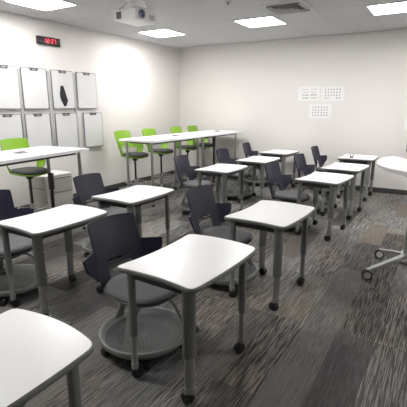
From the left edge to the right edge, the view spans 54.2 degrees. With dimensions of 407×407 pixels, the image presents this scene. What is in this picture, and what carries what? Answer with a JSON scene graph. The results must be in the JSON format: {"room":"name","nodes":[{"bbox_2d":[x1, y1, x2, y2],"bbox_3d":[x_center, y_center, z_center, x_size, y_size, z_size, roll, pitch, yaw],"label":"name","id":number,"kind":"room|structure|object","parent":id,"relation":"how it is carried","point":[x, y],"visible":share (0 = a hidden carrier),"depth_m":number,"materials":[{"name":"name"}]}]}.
{"room":"classroom","nodes":[
{"label":"classroom","id":0,"kind":"room"},
{"bbox_2d":[0,12,179,206],"bbox_3d":[-3.401,-1.107,5.179,0.120,2.925,10.780,8,16,30],"label":"wall","id":1,"kind":"structure","parent":0,"point":[137,82],"depth_m":7.58,"materials":[{"name":"paint"}]},
{"bbox_2d":[0,114,22,150],"bbox_3d":[-2.882,-1.012,5.901,0.025,0.615,0.452,8,16,30],"label":"whiteboard","id":2,"kind":"object","parent":1,"relation":"attached to","point":[10,124],"visible":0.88,"depth_m":5.89,"materials":[{"name":"grey plastic"}]},
{"bbox_2d":[17,68,26,137],"bbox_3d":[-2.763,-1.407,6.059,0.022,1.240,0.045,8,16,30],"label":"wall rail","id":3,"kind":"object","parent":1,"relation":"attached to","point":[18,69],"visible":0.56,"depth_m":6.04,"materials":[{"name":"grey metal"}]},
{"bbox_2d":[0,65,20,108],"bbox_3d":[-2.871,-1.682,5.754,0.025,0.615,0.452,8,16,30],"label":"whiteboard","id":4,"kind":"object","parent":3,"relation":"attached to","point":[9,82],"visible":1,"depth_m":5.81,"materials":[{"name":"grey plastic"}]},
{"bbox_2d":[20,67,48,108],"bbox_3d":[-2.613,-1.784,6.173,0.025,0.615,0.452,8,16,30],"label":"whiteboard","id":5,"kind":"object","parent":3,"relation":"attached to","point":[33,80],"visible":1,"depth_m":6.16,"materials":[{"name":"grey plastic"}]},
{"bbox_2d":[24,113,51,146],"bbox_3d":[-2.615,-1.118,6.332,0.025,0.615,0.452,8,16,30],"label":"whiteboard","id":6,"kind":"object","parent":3,"relation":"attached to","point":[38,127],"visible":0.8,"depth_m":6.31,"materials":[{"name":"grey plastic"}]},
{"bbox_2d":[36,35,60,46],"bbox_3d":[-2.449,-2.564,6.283,0.053,0.118,0.420,8,16,30],"label":"digital clock","id":7,"kind":"object","parent":1,"relation":"attached to","point":[43,40],"visible":1,"depth_m":6.25,"materials":[{"name":"black plastic"}]},
{"bbox_2d":[46,71,55,146],"bbox_3d":[-2.494,-1.514,6.495,0.022,1.240,0.045,8,16,30],"label":"wall rail","id":8,"kind":"object","parent":1,"relation":"attached to","point":[47,72],"visible":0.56,"depth_m":6.48,"materials":[{"name":"grey metal"}]},
{"bbox_2d":[50,70,74,108],"bbox_3d":[-2.335,-1.895,6.622,0.025,0.615,0.452,8,16,30],"label":"whiteboard","id":9,"kind":"object","parent":1,"relation":"attached to","point":[59,78],"visible":1,"depth_m":6.59,"materials":[{"name":"grey plastic"}]},
{"bbox_2d":[60,86,67,105],"bbox_3d":[-2.322,-1.793,6.635,0.029,0.335,0.153,8,16,30],"label":"mitt","id":10,"kind":"object","parent":9,"relation":"hanging from","point":[63,96],"visible":1,"depth_m":6.61,"materials":[{"name":"black fabric"}]},
{"bbox_2d":[73,73,79,145],"bbox_3d":[-2.222,-1.622,6.934,0.022,1.240,0.045,8,16,30],"label":"wall rail","id":11,"kind":"object","parent":1,"relation":"attached to","point":[76,110],"visible":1,"depth_m":6.90,"materials":[{"name":"grey metal"}]},
{"bbox_2d":[54,113,78,147],"bbox_3d":[-2.328,-1.232,6.797,0.025,0.615,0.452,8,16,30],"label":"whiteboard","id":12,"kind":"object","parent":11,"relation":"attached to","point":[65,123],"visible":0.84,"depth_m":6.78,"materials":[{"name":"grey plastic"}]},
{"bbox_2d":[75,72,97,108],"bbox_3d":[-2.066,-2.002,7.058,0.025,0.615,0.452,8,16,30],"label":"whiteboard","id":13,"kind":"object","parent":11,"relation":"attached to","point":[85,82],"visible":1,"depth_m":7.04,"materials":[{"name":"grey plastic"}]},
{"bbox_2d":[0,11,178,49],"bbox_3d":[-3.341,-2.507,4.799,0.020,0.020,10.780,8,16,30],"label":"trim","id":14,"kind":"structure","parent":1,"relation":"attached to","point":[0,11],"depth_m":6.76,"materials":[{"name":"white metal"}]},
{"bbox_2d":[83,112,103,146],"bbox_3d":[-2.015,-1.357,7.304,0.025,0.615,0.452,8,16,30],"label":"whiteboard","id":15,"kind":"object","parent":1,"relation":"attached to","point":[93,125],"visible":1,"depth_m":7.29,"materials":[{"name":"grey plastic"}]},
{"bbox_2d":[15,170,174,208],"bbox_3d":[-3.346,0.275,5.484,0.008,0.096,10.780,8,16,30],"label":"baseboard","id":16,"kind":"structure","parent":1,"relation":"attached to","point":[122,184],"depth_m":8.24,"materials":[{"name":"plastic"}]},
{"bbox_2d":[0,173,406,406],"bbox_3d":[-0.014,0.856,3.568,8.020,0.120,11.020,8,16,30],"label":"floor","id":17,"kind":"structure","parent":0,"point":[337,338],"depth_m":3.08,"materials":[{"name":"carpet"}]},
{"bbox_2d":[0,189,47,305],"bbox_3d":[-1.739,0.361,3.510,0.656,0.874,0.666,13,19,41],"label":"chair","id":18,"kind":"object","parent":17,"relation":"on","point":[24,276],"visible":0.52,"depth_m":3.62,"materials":[{"name":"black plastic"}]},
{"bbox_2d":[0,270,35,291],"bbox_3d":[-1.724,0.712,3.581,0.528,0.022,0.528,13,19,41],"label":"tray","id":19,"kind":"object","parent":18,"relation":"on","point":[21,278],"depth_m":3.65,"materials":[{"name":"grey plastic"}]},
{"bbox_2d":[0,138,47,212],"bbox_3d":[-2.408,-0.286,5.482,0.620,1.187,0.569,10,17,36],"label":"bar stool","id":20,"kind":"object","parent":17,"relation":"on","point":[29,173],"visible":0.42,"depth_m":5.46,"materials":[{"name":"plastic"}]},
{"bbox_2d":[0,146,88,229],"bbox_3d":[-2.128,-0.067,4.756,0.780,1.107,1.505,6,15,22],"label":"table","id":21,"kind":"object","parent":17,"relation":"on","point":[24,155],"visible":0.77,"depth_m":4.71,"materials":[{"name":"laminate"}]},
{"bbox_2d":[0,309,93,406],"bbox_3d":[-0.809,0.933,1.462,0.561,0.740,0.770,9,16,32],"label":"student desk","id":22,"kind":"object","parent":17,"relation":"on","point":[37,350],"visible":1,"depth_m":1.49,"materials":[{"name":"laminate"}]},
{"bbox_2d":[27,170,73,212],"bbox_3d":[-2.370,-0.168,6.202,0.428,0.615,0.512,8,16,30],"label":"base cabinet","id":23,"kind":"object","parent":17,"relation":"on","point":[63,191],"visible":0.68,"depth_m":6.04,"materials":[{"name":"paint"}]},
{"bbox_2d":[0,204,107,315],"bbox_3d":[-1.215,0.466,3.365,0.561,0.740,0.770,9,16,31],"label":"student desk","id":24,"kind":"object","parent":17,"relation":"on","point":[38,226],"visible":0.88,"depth_m":3.15,"materials":[{"name":"white laminate"}]},
{"bbox_2d":[47,159,60,234],"bbox_3d":[-1.936,-0.122,5.093,0.140,1.055,0.140,8,16,30],"label":"cable riser","id":25,"kind":"object","parent":17,"relation":"on","point":[50,175],"visible":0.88,"depth_m":5.05,"materials":[{"name":"black plastic"}]},
{"bbox_2d":[72,173,126,260],"bbox_3d":[-1.079,0.131,4.447,0.656,0.874,0.666,9,16,33],"label":"chair","id":26,"kind":"object","parent":17,"relation":"on","point":[89,185],"visible":0.39,"depth_m":4.50,"materials":[{"name":"black plastic"}]},
{"bbox_2d":[114,130,148,184],"bbox_3d":[-1.279,-0.730,7.291,0.620,1.187,0.569,9,17,34],"label":"bar stool","id":27,"kind":"object","parent":17,"relation":"on","point":[120,134],"visible":0.84,"depth_m":7.28,"materials":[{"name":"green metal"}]},
{"bbox_2d":[82,213,181,370],"bbox_3d":[-0.429,0.561,2.695,0.656,0.874,0.666,12,18,40],"label":"chair","id":28,"kind":"object","parent":17,"relation":"on","point":[159,334],"visible":0.84,"depth_m":2.73,"materials":[{"name":"plastic"}]},
{"bbox_2d":[105,314,181,352],"bbox_3d":[-0.413,0.912,2.766,0.528,0.022,0.528,12,18,40],"label":"tray","id":29,"kind":"object","parent":28,"relation":"on","point":[156,332],"depth_m":2.79,"materials":[{"name":"grey plastic"}]},
{"bbox_2d":[91,185,174,261],"bbox_3d":[-0.701,0.246,4.262,0.561,0.740,0.770,8,16,30],"label":"student desk","id":30,"kind":"object","parent":17,"relation":"on","point":[132,198],"visible":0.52,"depth_m":4.14,"materials":[{"name":"white laminate"}]},
{"bbox_2d":[142,128,174,188],"bbox_3d":[-0.875,-0.885,7.927,0.620,1.187,0.569,9,16,32],"label":"bar stool","id":31,"kind":"object","parent":17,"relation":"on","point":[163,150],"visible":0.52,"depth_m":7.92,"materials":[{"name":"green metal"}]},
{"bbox_2d":[119,134,204,206],"bbox_3d":[-0.691,-0.656,7.158,0.780,1.107,1.505,8,16,31],"label":"table","id":32,"kind":"object","parent":17,"relation":"on","point":[166,138],"visible":0.82,"depth_m":6.70,"materials":[{"name":"white laminate"}]},
{"bbox_2d":[170,127,196,182],"bbox_3d":[-0.377,-1.055,8.620,0.620,1.187,0.569,8,16,30],"label":"bar stool","id":33,"kind":"object","parent":17,"relation":"on","point":[189,146],"visible":0.41,"depth_m":8.58,"materials":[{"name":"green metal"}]},
{"bbox_2d":[117,234,255,404],"bbox_3d":[-0.057,0.678,2.502,0.560,0.740,0.770,9,16,33],"label":"student desk","id":34,"kind":"object","parent":17,"relation":"on","point":[192,263],"visible":1,"depth_m":2.28,"materials":[{"name":"white plastic"}]},
{"bbox_2d":[174,155,213,215],"bbox_3d":[-0.104,-0.293,6.176,0.656,0.874,0.666,8,16,28],"label":"chair","id":35,"kind":"object","parent":17,"relation":"on","point":[182,163],"visible":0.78,"depth_m":6.24,"materials":[{"name":"black plastic"}]},
{"bbox_2d":[187,125,215,179],"bbox_3d":[-0.034,-1.173,9.100,0.620,1.187,0.569,8,16,30],"label":"bar stool","id":36,"kind":"object","parent":17,"relation":"on","point":[192,128],"visible":0.37,"depth_m":9.04,"materials":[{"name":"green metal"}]},
{"bbox_2d":[175,130,241,187],"bbox_3d":[0.121,-0.965,8.418,0.780,1.107,1.505,8,16,31],"label":"table","id":37,"kind":"object","parent":17,"relation":"on","point":[208,133],"visible":0.58,"depth_m":8.10,"materials":[{"name":"white laminate"}]},
{"bbox_2d":[211,137,215,181],"bbox_3d":[0.223,-0.989,8.625,0.140,1.055,0.140,8,16,30],"label":"cable riser","id":38,"kind":"object","parent":17,"relation":"on","point":[213,138],"visible":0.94,"depth_m":8.57,"materials":[{"name":"black plastic"}]},
{"bbox_2d":[194,164,247,222],"bbox_3d":[0.292,-0.173,5.971,0.561,0.740,0.770,8,16,29],"label":"student desk","id":39,"kind":"object","parent":17,"relation":"on","point":[218,170],"visible":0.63,"depth_m":5.74,"materials":[{"name":"white laminate"}]},
{"bbox_2d":[186,185,256,291],"bbox_3d":[0.188,0.307,3.732,0.656,0.874,0.666,10,17,36],"label":"chair","id":40,"kind":"object","parent":17,"relation":"on","point":[201,199],"visible":0.68,"depth_m":3.78,"materials":[{"name":"black plastic"}]},
{"bbox_2d":[225,266,251,279],"bbox_3d":[0.205,0.657,3.805,0.528,0.022,0.528,10,17,36],"label":"tray","id":41,"kind":"object","parent":40,"relation":"on","point":[249,268],"depth_m":3.76,"materials":[{"name":"grey plastic"}]},
{"bbox_2d":[216,148,252,199],"bbox_3d":[0.571,-0.533,7.155,0.656,0.874,0.666,9,17,34],"label":"chair","id":42,"kind":"object","parent":17,"relation":"on","point":[223,156],"visible":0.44,"depth_m":7.23,"materials":[{"name":"black plastic"}]},
{"bbox_2d":[227,190,249,193],"bbox_3d":[0.588,-0.182,7.229,0.528,0.022,0.528,9,17,34],"label":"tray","id":43,"kind":"object","parent":42,"relation":"on","point":[228,191],"depth_m":7.31,"materials":[{"name":"grey plastic"}]},
{"bbox_2d":[242,142,268,186],"bbox_3d":[1.151,-0.833,8.377,0.656,0.874,0.666,7,16,27],"label":"chair","id":44,"kind":"object","parent":17,"relation":"on","point":[246,146],"visible":0.53,"depth_m":8.48,"materials":[{"name":"black plastic"}]},
{"bbox_2d":[236,156,280,202],"bbox_3d":[0.969,-0.408,6.929,0.561,0.740,0.770,8,16,30],"label":"student desk","id":45,"kind":"object","parent":17,"relation":"on","point":[253,161],"visible":0.77,"depth_m":6.71,"materials":[{"name":"white laminate"}]},
{"bbox_2d":[224,200,314,310],"bbox_3d":[0.607,0.428,3.522,0.560,0.740,0.770,9,16,33],"label":"student desk","id":46,"kind":"object","parent":17,"relation":"on","point":[265,216],"visible":0.97,"depth_m":3.31,"materials":[{"name":"white laminate"}]},
{"bbox_2d":[258,149,298,189],"bbox_3d":[1.534,-0.680,8.040,0.610,0.740,0.745,9,17,34],"label":"student desk","id":47,"kind":"object","parent":17,"relation":"on","point":[282,154],"visible":0.62,"depth_m":7.79,"materials":[{"name":"white laminate"}]},
{"bbox_2d":[265,162,312,232],"bbox_3d":[1.166,-0.098,5.382,0.656,0.874,0.666,10,17,36],"label":"chair","id":48,"kind":"object","parent":17,"relation":"on","point":[273,171],"visible":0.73,"depth_m":5.42,"materials":[{"name":"black plastic"}]},
{"bbox_2d":[294,153,328,212],"bbox_3d":[1.771,-0.334,6.343,0.656,0.874,0.666,10,17,35],"label":"chair","id":49,"kind":"object","parent":17,"relation":"on","point":[300,161],"visible":0.54,"depth_m":6.48,"materials":[{"name":"black plastic"}]},
{"bbox_2d":[302,200,327,205],"bbox_3d":[1.788,0.017,6.416,0.528,0.022,0.528,10,17,35],"label":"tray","id":50,"kind":"object","parent":49,"relation":"on","point":[310,202],"depth_m":6.52,"materials":[{"name":"grey plastic"}]},
{"bbox_2d":[294,172,353,240],"bbox_3d":[1.574,0.021,5.179,0.560,0.740,0.770,10,17,34],"label":"student desk","id":51,"kind":"object","parent":17,"relation":"on","point":[317,180],"visible":0.98,"depth_m":4.99,"materials":[{"name":"white laminate"}]},
{"bbox_2d":[311,146,344,193],"bbox_3d":[2.376,-0.638,7.586,0.656,0.874,0.666,9,16,32],"label":"chair","id":52,"kind":"object","parent":17,"relation":"on","point":[321,159],"visible":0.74,"depth_m":7.71,"materials":[{"name":"black plastic"}]},
{"bbox_2d":[320,162,369,219],"bbox_3d":[2.160,-0.201,6.086,0.560,0.740,0.770,9,17,33],"label":"student desk","id":53,"kind":"object","parent":17,"relation":"on","point":[341,168],"visible":0.88,"depth_m":5.89,"materials":[{"name":"white laminate"}]},
{"bbox_2d":[337,154,378,201],"bbox_3d":[2.796,-0.480,7.226,0.610,0.740,0.745,8,16,30],"label":"student desk","id":54,"kind":"object","parent":17,"relation":"on","point":[357,158],"visible":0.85,"depth_m":6.95,"materials":[{"name":"laminate"}]},
{"bbox_2d":[362,156,406,279],"bbox_3d":[2.006,0.248,3.507,1.003,1.090,2.052,2,14,6],"label":"table","id":55,"kind":"object","parent":17,"relation":"on","point":[391,164],"visible":1,"depth_m":3.92,"materials":[{"name":"laminate"}]},
{"bbox_2d":[0,0,406,48],"bbox_3d":[-0.014,-2.101,2.843,8.020,0.120,11.020,8,16,30],"label":"ceiling","id":56,"kind":"structure","parent":0,"point":[204,22],"depth_m":6.09,"materials":[{"name":"paint"}]},
{"bbox_2d":[2,0,78,10],"bbox_3d":[-2.103,-2.597,5.141,0.660,0.012,0.660,8,16,30],"label":"recessed light","id":57,"kind":"object","parent":56,"relation":"in","point":[44,5],"visible":1,"depth_m":5.21,"materials":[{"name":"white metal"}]},
{"bbox_2d":[115,0,155,26],"bbox_3d":[-0.750,-2.175,4.287,0.363,0.425,0.364,8,16,30],"label":"projector","id":58,"kind":"object","parent":56,"relation":"hanging from","point":[135,14],"visible":1,"depth_m":4.21,"materials":[{"name":"white plastic"}]},
{"bbox_2d":[136,28,186,37],"bbox_3d":[-0.765,-3.128,7.306,0.660,0.012,0.660,8,16,30],"label":"recessed light","id":59,"kind":"object","parent":56,"relation":"in","point":[158,33],"visible":1,"depth_m":7.32,"materials":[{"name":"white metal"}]},
{"bbox_2d":[140,29,183,36],"bbox_3d":[-0.765,-3.131,7.306,0.610,0.006,0.610,8,16,30],"label":"diffuser","id":60,"kind":"object","parent":59,"relation":"attached to","point":[158,32],"depth_m":7.32,"materials":[{"name":"white plastic"}]},
{"bbox_2d":[233,16,286,27],"bbox_3d":[0.907,-2.889,6.332,0.660,0.012,0.660,8,16,30],"label":"recessed light","id":61,"kind":"object","parent":56,"relation":"in","point":[266,20],"visible":1,"depth_m":6.28,"materials":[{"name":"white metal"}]},
{"bbox_2d":[262,0,313,14],"bbox_3d":[1.151,-2.647,5.388,0.550,0.033,0.550,8,16,30],"label":"ceiling vent","id":62,"kind":"object","parent":56,"relation":"in","point":[296,6],"visible":1,"depth_m":5.33,"materials":[{"name":"white metal"}]},
{"bbox_2d":[365,1,406,15],"bbox_3d":[2.615,-2.664,5.416,0.660,0.012,0.660,8,16,30],"label":"recessed light","id":63,"kind":"object","parent":56,"relation":"in","point":[401,6],"visible":1,"depth_m":5.44,"materials":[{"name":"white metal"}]},
{"bbox_2d":[179,30,406,189],"bbox_3d":[2.790,-1.736,7.745,8.020,2.925,0.120,8,16,30],"label":"wall","id":64,"kind":"structure","parent":0,"point":[251,89],"depth_m":8.08,"materials":[{"name":"paint"}]},
{"bbox_2d":[179,29,406,49],"bbox_3d":[2.754,-3.130,7.341,7.740,0.020,0.020,8,16,30],"label":"trim","id":65,"kind":"structure","parent":64,"relation":"attached to","point":[397,29],"depth_m":7.82,"materials":[{"name":"white paint"}]},
{"bbox_2d":[298,86,319,100],"bbox_3d":[2.108,-2.204,7.977,0.431,0.279,0.004,8,16,30],"label":"paper sheet","id":66,"kind":"object","parent":64,"relation":"attached to","point":[309,93],"visible":1,"depth_m":7.97,"materials":[{"name":"white paper"}]},
{"bbox_2d":[227,175,406,194],"bbox_3d":[2.757,-0.349,8.028,7.764,0.096,0.008,8,16,30],"label":"baseboard","id":67,"kind":"structure","parent":64,"relation":"attached to","point":[374,189],"depth_m":7.62,"materials":[{"name":"plastic"}]},
{"bbox_2d":[309,104,331,118],"bbox_3d":[2.323,-1.841,7.933,0.436,0.276,0.004,8,16,30],"label":"paper sheet","id":68,"kind":"object","parent":64,"relation":"attached to","point":[315,110],"visible":1,"depth_m":7.93,"materials":[{"name":"white paper"}]},
{"bbox_2d":[321,86,343,100],"bbox_3d":[2.515,-2.137,7.742,0.426,0.279,0.004,8,16,30],"label":"paper sheet","id":69,"kind":"object","parent":64,"relation":"attached to","point":[329,93],"visible":1,"depth_m":7.74,"materials":[{"name":"white paper"}]},
{"bbox_2d":[402,141,406,151],"bbox_3d":[3.748,-1.040,7.228,0.230,0.200,0.040,8,16,30],"label":"wall device","id":70,"kind":"object","parent":64,"relation":"attached to","point":[404,148],"visible":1,"depth_m":7.28,"materials":[{"name":"grey plastic"}]},
{"bbox_2d":[403,119,406,129],"bbox_3d":[3.821,-1.408,7.113,0.430,0.200,0.004,8,16,30],"label":"paper sheet","id":71,"kind":"object","parent":64,"relation":"attached to","point":[405,120],"visible":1,"depth_m":7.21,"materials":[{"name":"white paper"}]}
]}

